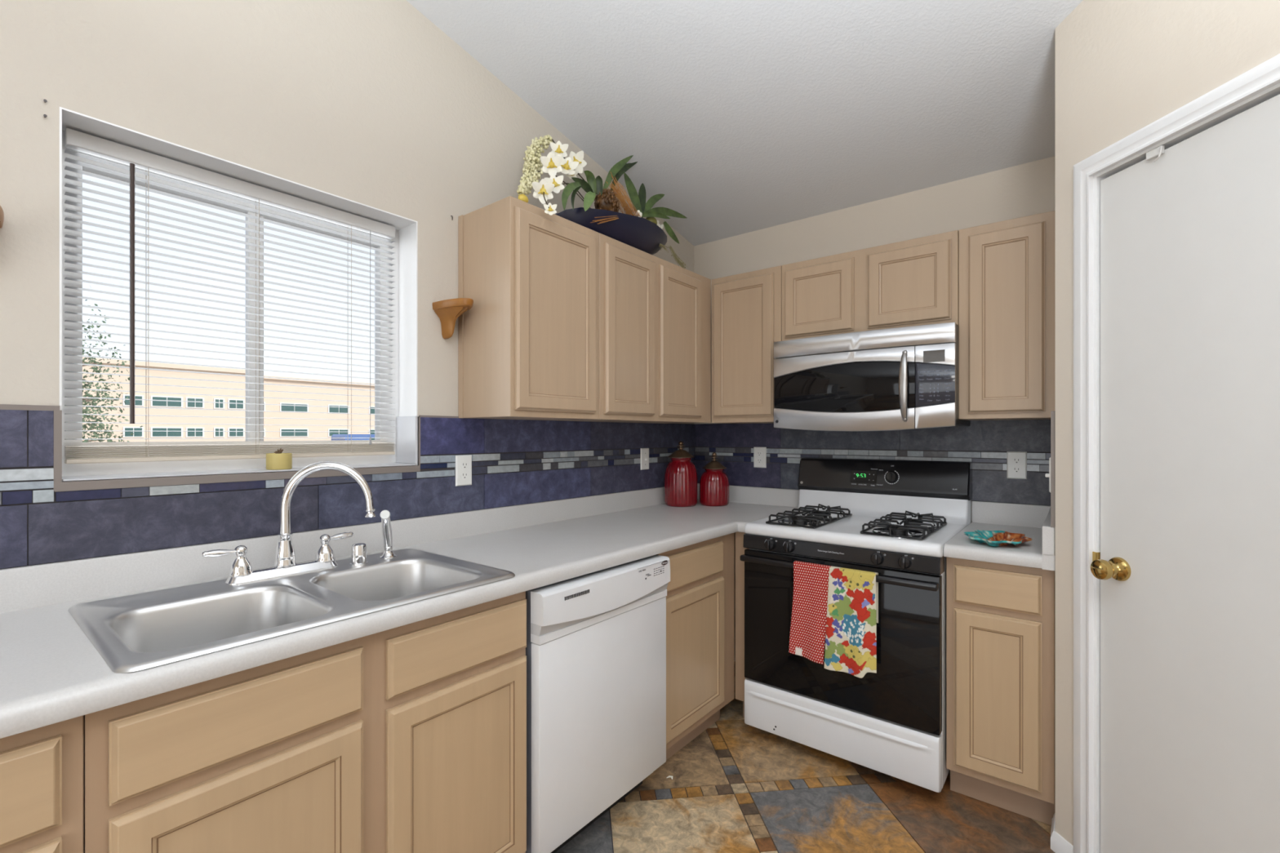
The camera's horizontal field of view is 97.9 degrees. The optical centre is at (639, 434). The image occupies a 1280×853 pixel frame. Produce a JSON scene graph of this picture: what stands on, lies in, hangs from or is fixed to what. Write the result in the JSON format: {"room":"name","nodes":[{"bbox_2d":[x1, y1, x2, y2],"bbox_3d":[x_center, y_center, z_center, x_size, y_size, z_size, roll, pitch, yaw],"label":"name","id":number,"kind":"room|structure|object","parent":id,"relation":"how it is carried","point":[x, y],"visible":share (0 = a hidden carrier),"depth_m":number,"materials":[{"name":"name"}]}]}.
{"room":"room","nodes":[
{"label":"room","id":0,"kind":"room"},
{"bbox_2d":[0,0,693,424],"bbox_3d":[-1.433,-0.473,1.311,0.170,3.806,5.750,0,0,38],"label":"wall","id":1,"kind":"structure","parent":0,"point":[371,103],"depth_m":1.63,"materials":[{"name":"beige paint"}]},
{"bbox_2d":[0,205,4,228],"bbox_3d":[-1.361,-0.415,1.131,0.164,0.126,0.100,0,0,38],"label":"shelf","id":2,"kind":"object","parent":1,"relation":"attached to","point":[2,213],"visible":1,"depth_m":1.18,"materials":[{"name":"brown wood"}]},
{"bbox_2d":[59,106,417,481],"bbox_3d":[-1.127,-0.320,1.683,0.176,0.878,0.886,0,0,38],"label":"window","id":3,"kind":"structure","parent":1,"relation":"in","point":[404,395],"depth_m":1.69,"materials":[{"name":"white paint"}]},
{"bbox_2d":[64,128,395,463],"bbox_3d":[-1.145,-0.339,1.686,0.041,0.820,0.830,0,0,38],"label":"blind","id":4,"kind":"object","parent":3,"relation":"attached to","point":[74,140],"visible":1,"depth_m":1.58,"materials":[{"name":"white plastic"}]},
{"bbox_2d":[266,448,292,470],"bbox_3d":[-1.081,0.071,1.669,0.066,0.063,0.066,0,0,38],"label":"potted succulent","id":5,"kind":"object","parent":3,"relation":"on","point":[277,460],"visible":1,"depth_m":1.64,"materials":[{"name":"ceramic"}]},
{"bbox_2d":[0,404,694,569],"bbox_3d":[-0.723,0.112,2.057,0.011,0.363,3.400,0,0,38],"label":"tile backsplash","id":6,"kind":"structure","parent":1,"relation":"attached to","point":[45,518],"depth_m":1.68,"materials":[{"name":"tile"}]},
{"bbox_2d":[455,454,471,486],"bbox_3d":[-0.667,0.135,2.115,0.008,0.115,0.070,0,0,38],"label":"wall outlet","id":7,"kind":"object","parent":6,"relation":"attached to","point":[463,463],"visible":1,"depth_m":2.11,"materials":[{"name":"white plastic"}]},
{"bbox_2d":[460,471,468,479],"bbox_3d":[-0.665,0.155,2.113,0.002,0.025,0.033,0,0,38],"label":"socket","id":8,"kind":"object","parent":7,"relation":"attached to","point":[464,475],"depth_m":2.11,"materials":[{"name":"white plastic"}]},
{"bbox_2d":[460,462,468,468],"bbox_3d":[-0.665,0.116,2.113,0.002,0.025,0.033,0,0,38],"label":"socket","id":9,"kind":"object","parent":7,"relation":"attached to","point":[463,464],"depth_m":2.11,"materials":[{"name":"white plastic"}]},
{"bbox_2d":[640,448,648,470],"bbox_3d":[0.031,0.129,2.986,0.018,0.115,0.070,0,0,38],"label":"light switch","id":10,"kind":"object","parent":6,"relation":"attached to","point":[644,451],"visible":1,"depth_m":2.98,"materials":[{"name":"white plastic"}]},
{"bbox_2d":[432,297,473,339],"bbox_3d":[-0.660,-0.418,2.014,0.164,0.126,0.100,0,0,38],"label":"shelf","id":11,"kind":"object","parent":1,"relation":"attached to","point":[448,311],"visible":1,"depth_m":2.01,"materials":[{"name":"brown wood"}]},
{"bbox_2d":[457,195,599,420],"bbox_3d":[-0.419,-0.445,2.187,0.323,0.763,0.457,0,0,38],"label":"upper cabinet","id":12,"kind":"object","parent":1,"relation":"attached to","point":[528,340],"visible":1,"depth_m":2.04,"materials":[{"name":"brown wood"}]},
{"bbox_2d":[558,233,711,423],"bbox_3d":[-0.005,-0.445,2.708,0.323,0.763,0.871,0,0,38],"label":"upper cabinet","id":13,"kind":"object","parent":1,"relation":"attached to","point":[655,313],"visible":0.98,"depth_m":2.52,"materials":[{"name":"brown wood"}]},
{"bbox_2d":[516,134,688,268],"bbox_3d":[-0.116,-1.034,2.449,0.263,0.492,1.070,0,0,38],"label":"flower arrangement","id":14,"kind":"object","parent":13,"relation":"on","point":[630,228],"visible":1,"depth_m":2.35,"materials":[{"name":"green plant"}]},
{"bbox_2d":[406,0,1083,245],"bbox_3d":[0.380,-1.788,-0.225,4.920,1.338,5.900,0,0,38],"label":"ceiling","id":15,"kind":"structure","parent":0,"point":[747,116],"depth_m":2.13,"materials":[{"name":"white paint"}]},
{"bbox_2d":[555,661,1054,852],"bbox_3d":[0.402,1.369,-0.232,6.215,0.120,6.862,0,0,38],"label":"floor","id":16,"kind":"structure","parent":0,"point":[736,787],"depth_m":1.94,"materials":[{"name":"tile"}]},
{"bbox_2d":[0,715,83,852],"bbox_3d":[-1.319,0.871,0.794,0.624,0.875,0.681,0,0,38],"label":"base cabinet","id":17,"kind":"object","parent":16,"relation":"on","point":[42,768],"visible":0.69,"depth_m":0.83,"materials":[{"name":"brown wood"}]},
{"bbox_2d":[83,591,526,852],"bbox_3d":[-0.829,0.871,1.410,0.624,0.875,0.889,0,0,38],"label":"base cabinet","id":18,"kind":"object","parent":16,"relation":"on","point":[411,738],"visible":0.93,"depth_m":1.17,"materials":[{"name":"brown wood"}]},
{"bbox_2d":[0,483,799,738],"bbox_3d":[-0.454,0.363,1.843,0.700,0.138,3.400,0,0,38],"label":"countertop","id":19,"kind":"structure","parent":18,"relation":"on","point":[51,673],"depth_m":1.43,"materials":[{"name":"grey laminate"}]},
{"bbox_2d":[201,461,376,585],"bbox_3d":[-0.955,0.229,1.547,0.395,0.309,0.151,0,0,-29],"label":"faucet","id":20,"kind":"object","parent":19,"relation":"on","point":[241,571],"visible":1,"depth_m":1.52,"materials":[{"name":"silver metal"}]},
{"bbox_2d":[67,542,515,672],"bbox_3d":[-0.805,0.450,1.386,0.564,0.255,0.816,0,0,38],"label":"sink","id":21,"kind":"object","parent":19,"relation":"in","point":[135,632],"depth_m":1.34,"materials":[{"name":"metal"}]},
{"bbox_2d":[379,510,396,559],"bbox_3d":[-0.784,0.307,1.736,0.048,0.152,0.067,0,0,-25],"label":"sprayer","id":22,"kind":"object","parent":21,"relation":"on","point":[386,527],"visible":1,"depth_m":1.73,"materials":[{"name":"silver metal"}]},
{"bbox_2d":[664,440,697,506],"bbox_3d":[0.224,0.210,3.054,0.181,0.352,0.179,0,0,38],"label":"canister","id":23,"kind":"object","parent":19,"relation":"on","point":[681,474],"visible":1,"depth_m":2.99,"materials":[{"name":"red ceramic"}]},
{"bbox_2d":[699,452,728,506],"bbox_3d":[0.410,0.241,3.072,0.164,0.290,0.162,0,0,38],"label":"canister","id":24,"kind":"object","parent":19,"relation":"on","point":[713,482],"visible":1,"depth_m":3.01,"materials":[{"name":"red ceramic"}]},
{"bbox_2d":[525,555,670,852],"bbox_3d":[-0.333,0.875,1.985,0.653,0.864,0.608,0,0,38],"label":"dishwasher","id":25,"kind":"object","parent":16,"relation":"on","point":[596,647],"visible":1,"depth_m":1.72,"materials":[{"name":"white plastic"}]},
{"bbox_2d":[655,532,734,760],"bbox_3d":[0.019,0.871,2.478,0.624,0.875,0.578,0,0,38],"label":"base cabinet","id":26,"kind":"object","parent":16,"relation":"on","point":[700,596],"visible":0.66,"depth_m":2.27,"materials":[{"name":"brown wood"}]},
{"bbox_2d":[735,531,746,717],"bbox_3d":[0.650,0.871,2.733,0.081,0.875,0.604,0,0,38],"label":"base cabinet","id":27,"kind":"object","parent":16,"relation":"on","point":[740,549],"visible":0.14,"depth_m":2.51,"materials":[{"name":"brown wood"}]},
{"bbox_2d":[740,457,972,792],"bbox_3d":[0.944,0.714,2.421,0.769,1.189,0.728,0,0,38],"label":"gas range","id":28,"kind":"object","parent":16,"relation":"on","point":[893,519],"visible":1,"depth_m":2.21,"materials":[{"name":"white metal"}]},
{"bbox_2d":[777,518,822,526],"bbox_3d":[0.692,0.379,2.408,0.190,0.007,0.190,0,0,38],"label":"burner","id":29,"kind":"object","parent":28,"relation":"on","point":[785,521],"depth_m":2.38,"materials":[{"name":"silver metal"}]},
{"bbox_2d":[788,560,831,664],"bbox_3d":[0.666,0.693,2.180,0.161,0.377,0.039,0,0,38],"label":"dish towel","id":30,"kind":"object","parent":28,"relation":"hanging from","point":[807,634],"visible":0.98,"depth_m":2.17,"materials":[{"name":"fabric"}]},
{"bbox_2d":[800,513,842,519],"bbox_3d":[0.844,0.379,2.599,0.190,0.007,0.190,0,0,38],"label":"burner","id":31,"kind":"object","parent":28,"relation":"on","point":[833,516],"depth_m":2.57,"materials":[{"name":"silver metal"}]},
{"bbox_2d":[744,548,942,735],"bbox_3d":[0.758,0.771,2.185,0.756,0.554,0.043,0,0,38],"label":"oven","id":32,"kind":"object","parent":28,"relation":"in","point":[904,693],"depth_m":2.07,"materials":[{"name":"black glass"}]},
{"bbox_2d":[823,566,878,678],"bbox_3d":[0.786,0.697,2.080,0.186,0.385,0.046,0,0,38],"label":"dish towel","id":33,"kind":"object","parent":28,"relation":"hanging from","point":[852,606],"visible":1,"depth_m":2.07,"materials":[{"name":"fabric"}]},
{"bbox_2d":[744,488,971,557],"bbox_3d":[0.957,0.354,2.438,0.761,0.150,0.682,0,0,38],"label":"cooktop","id":34,"kind":"object","parent":28,"relation":"in","point":[885,523],"depth_m":2.37,"materials":[{"name":"white metal"}]},
{"bbox_2d":[849,470,877,484],"bbox_3d":[1.074,0.201,2.679,0.123,0.060,0.017,0,0,38],"label":"clock","id":35,"kind":"object","parent":28,"relation":"on","point":[856,477],"depth_m":2.68,"materials":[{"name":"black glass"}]},
{"bbox_2d":[885,471,897,482],"bbox_3d":[1.168,0.196,2.590,0.052,0.053,0.036,0,0,38],"label":"knob","id":36,"kind":"object","parent":28,"relation":"in","point":[891,476],"depth_m":2.58,"materials":[{"name":"black plastic"}]},
{"bbox_2d":[871,527,922,537],"bbox_3d":[1.001,0.379,2.162,0.190,0.007,0.190,0,0,38],"label":"burner","id":37,"kind":"object","parent":28,"relation":"on","point":[895,531],"depth_m":2.14,"materials":[{"name":"silver metal"}]},
{"bbox_2d":[888,520,936,528],"bbox_3d":[1.153,0.379,2.354,0.190,0.007,0.190,0,0,38],"label":"burner","id":38,"kind":"object","parent":28,"relation":"on","point":[934,524],"depth_m":2.34,"materials":[{"name":"silver metal"}]},
{"bbox_2d":[946,557,1055,825],"bbox_3d":[1.399,0.871,2.125,0.311,0.875,0.624,0,0,38],"label":"base cabinet","id":39,"kind":"object","parent":16,"relation":"on","point":[1001,618],"visible":0.83,"depth_m":1.89,"materials":[{"name":"brown wood"}]},
{"bbox_2d":[943,501,1055,570],"bbox_3d":[1.398,0.363,2.123,0.314,0.138,0.657,0,0,38],"label":"countertop","id":40,"kind":"structure","parent":39,"relation":"on","point":[1033,521],"depth_m":2.00,"materials":[{"name":"grey laminate"}]},
{"bbox_2d":[964,529,1032,546],"bbox_3d":[1.277,0.376,1.993,0.251,0.030,0.199,0,0,-34],"label":"dish","id":41,"kind":"object","parent":40,"relation":"on","point":[991,538],"visible":1,"depth_m":2.02,"materials":[{"name":"ceramic"}]},
{"bbox_2d":[693,155,1055,661],"bbox_3d":[2.110,0.059,2.072,4.770,2.740,0.150,0,0,38],"label":"wall","id":42,"kind":"structure","parent":0,"point":[1028,188],"depth_m":2.70,"materials":[{"name":"beige paint"}]},
{"bbox_2d":[711,265,782,423],"bbox_3d":[0.622,-0.445,2.950,0.394,0.763,0.323,0,0,38],"label":"upper cabinet","id":43,"kind":"object","parent":42,"relation":"attached to","point":[747,307],"visible":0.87,"depth_m":2.83,"materials":[{"name":"brown wood"}]},
{"bbox_2d":[782,230,958,341],"bbox_3d":[1.074,-0.634,2.591,0.756,0.383,0.323,0,0,38],"label":"upper cabinet","id":44,"kind":"object","parent":42,"relation":"attached to","point":[911,282],"visible":0.91,"depth_m":2.43,"materials":[{"name":"brown wood"}]},
{"bbox_2d":[773,322,969,431],"bbox_3d":[1.029,-0.228,2.532,0.758,0.426,0.451,0,0,38],"label":"microwave","id":45,"kind":"object","parent":44,"relation":"attached to","point":[906,377],"visible":1,"depth_m":2.35,"materials":[{"name":"silver metal"}]},
{"bbox_2d":[694,419,1050,506],"bbox_3d":[1.024,0.114,2.833,1.764,0.358,0.009,0,0,38],"label":"tile backsplash","id":46,"kind":"structure","parent":42,"relation":"attached to","point":[986,444],"depth_m":2.66,"materials":[{"name":"tile"}]},
{"bbox_2d":[753,447,766,467],"bbox_3d":[0.667,0.126,3.105,0.075,0.115,0.008,0,0,38],"label":"wall outlet","id":47,"kind":"object","parent":46,"relation":"attached to","point":[759,453],"visible":1,"depth_m":3.10,"materials":[{"name":"white plastic"}]},
{"bbox_2d":[756,458,762,462],"bbox_3d":[0.666,0.145,3.103,0.033,0.025,0.002,0,0,38],"label":"socket","id":48,"kind":"object","parent":47,"relation":"attached to","point":[758,460],"depth_m":3.10,"materials":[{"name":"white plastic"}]},
{"bbox_2d":[756,451,762,456],"bbox_3d":[0.666,0.106,3.103,0.033,0.025,0.002,0,0,38],"label":"socket","id":49,"kind":"object","parent":47,"relation":"attached to","point":[758,453],"depth_m":3.10,"materials":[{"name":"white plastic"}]},
{"bbox_2d":[1007,451,1026,479],"bbox_3d":[1.599,0.129,2.365,0.070,0.115,0.008,0,0,38],"label":"wall outlet","id":50,"kind":"object","parent":46,"relation":"attached to","point":[1016,460],"visible":1,"depth_m":2.36,"materials":[{"name":"white plastic"}]},
{"bbox_2d":[1012,466,1021,472],"bbox_3d":[1.597,0.149,2.362,0.033,0.025,0.002,0,0,38],"label":"socket","id":51,"kind":"object","parent":50,"relation":"attached to","point":[1015,469],"depth_m":2.36,"materials":[{"name":"white plastic"}]},
{"bbox_2d":[1012,457,1021,463],"bbox_3d":[1.597,0.110,2.362,0.033,0.025,0.002,0,0,38],"label":"socket","id":52,"kind":"object","parent":50,"relation":"attached to","point":[1015,460],"depth_m":2.36,"materials":[{"name":"white plastic"}]},
{"bbox_2d":[958,210,1055,420],"bbox_3d":[1.496,-0.445,2.256,0.318,0.763,0.323,0,0,38],"label":"upper cabinet","id":53,"kind":"object","parent":42,"relation":"attached to","point":[1006,268],"visible":0.85,"depth_m":2.13,"materials":[{"name":"brown wood"}]},
{"bbox_2d":[1055,0,1279,845],"bbox_3d":[1.438,-0.109,1.090,0.100,2.836,1.360,0,0,-7],"label":"wall","id":54,"kind":"structure","parent":0,"point":[1122,66],"depth_m":1.62,"materials":[{"name":"beige paint"}]},
{"bbox_2d":[1073,53,1279,852],"bbox_3d":[1.390,0.247,1.216,0.167,2.124,0.949,0,0,-7],"label":"door","id":55,"kind":"structure","parent":54,"relation":"in","point":[1176,255],"depth_m":1.41,"materials":[{"name":"white paint"}]},
{"bbox_2d":[1146,145,1164,162],"bbox_3d":[1.344,-0.729,1.454,0.016,0.036,0.044,0,0,-7],"label":"hook","id":56,"kind":"object","parent":55,"relation":"hanging from","point":[1160,150],"visible":1,"depth_m":1.45,"materials":[{"name":"white paint"}]},
{"bbox_3d":[1.557,-0.066,1.997,0.090,2.750,0.657,0,0,38],"label":"wall","id":57,"kind":"structure","parent":0,"visible":0},
{"bbox_2d":[1050,410,1055,527],"bbox_3d":[1.513,0.109,2.023,0.010,0.369,0.647,0,0,38],"label":"tile backsplash","id":58,"kind":"structure","parent":57,"relation":"attached to","point":[1052,412],"depth_m":1.77,"materials":[{"name":"tile"}]},
{"bbox_2d":[1044,457,1050,492],"bbox_3d":[1.338,0.129,1.824,0.018,0.115,0.070,0,0,38],"label":"light switch","id":59,"kind":"object","parent":58,"relation":"attached to","point":[1046,475],"visible":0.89,"depth_m":1.80,"materials":[{"name":"white plastic"}]},
{"bbox_2d":[1050,813,1073,852],"bbox_3d":[1.327,1.280,1.772,0.046,0.058,0.177,0,0,20],"label":"baseboard","id":60,"kind":"structure","parent":57,"relation":"attached to","point":[1059,844],"depth_m":1.74,"materials":[{"name":"white paint"}]},
{"label":"outside","id":61,"kind":"structure","parent":0,"visible":0},
{"bbox_3d":[-45.375,1.859,58.873,139.400,0.300,150.000,0,0,38],"label":"ground","id":62,"kind":"structure","parent":61,"visible":0},
{"bbox_2d":[82,285,142,442],"bbox_3d":[-8.020,-0.144,7.527,1.952,3.715,1.906,0,0,-41],"label":"tree","id":63,"kind":"object","parent":62,"relation":"on","point":[92,425],"visible":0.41,"depth_m":7.75,"materials":[{"name":"green plant"}]},
{"bbox_2d":[82,356,374,442],"bbox_3d":[-40.617,-2.108,56.342,14.600,7.636,65.674,0,0,38],"label":"apartment building","id":64,"kind":"structure","parent":62,"relation":"on","point":[311,431],"depth_m":49.09,"materials":[{"name":"beige paint"}]},
{"bbox_2d":[331,434,374,440],"bbox_3d":[-15.361,0.839,31.827,1.750,1.740,3.600,0,0,38],"label":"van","id":65,"kind":"object","parent":62,"relation":"on","point":[333,435],"visible":0.02,"depth_m":30.51,"materials":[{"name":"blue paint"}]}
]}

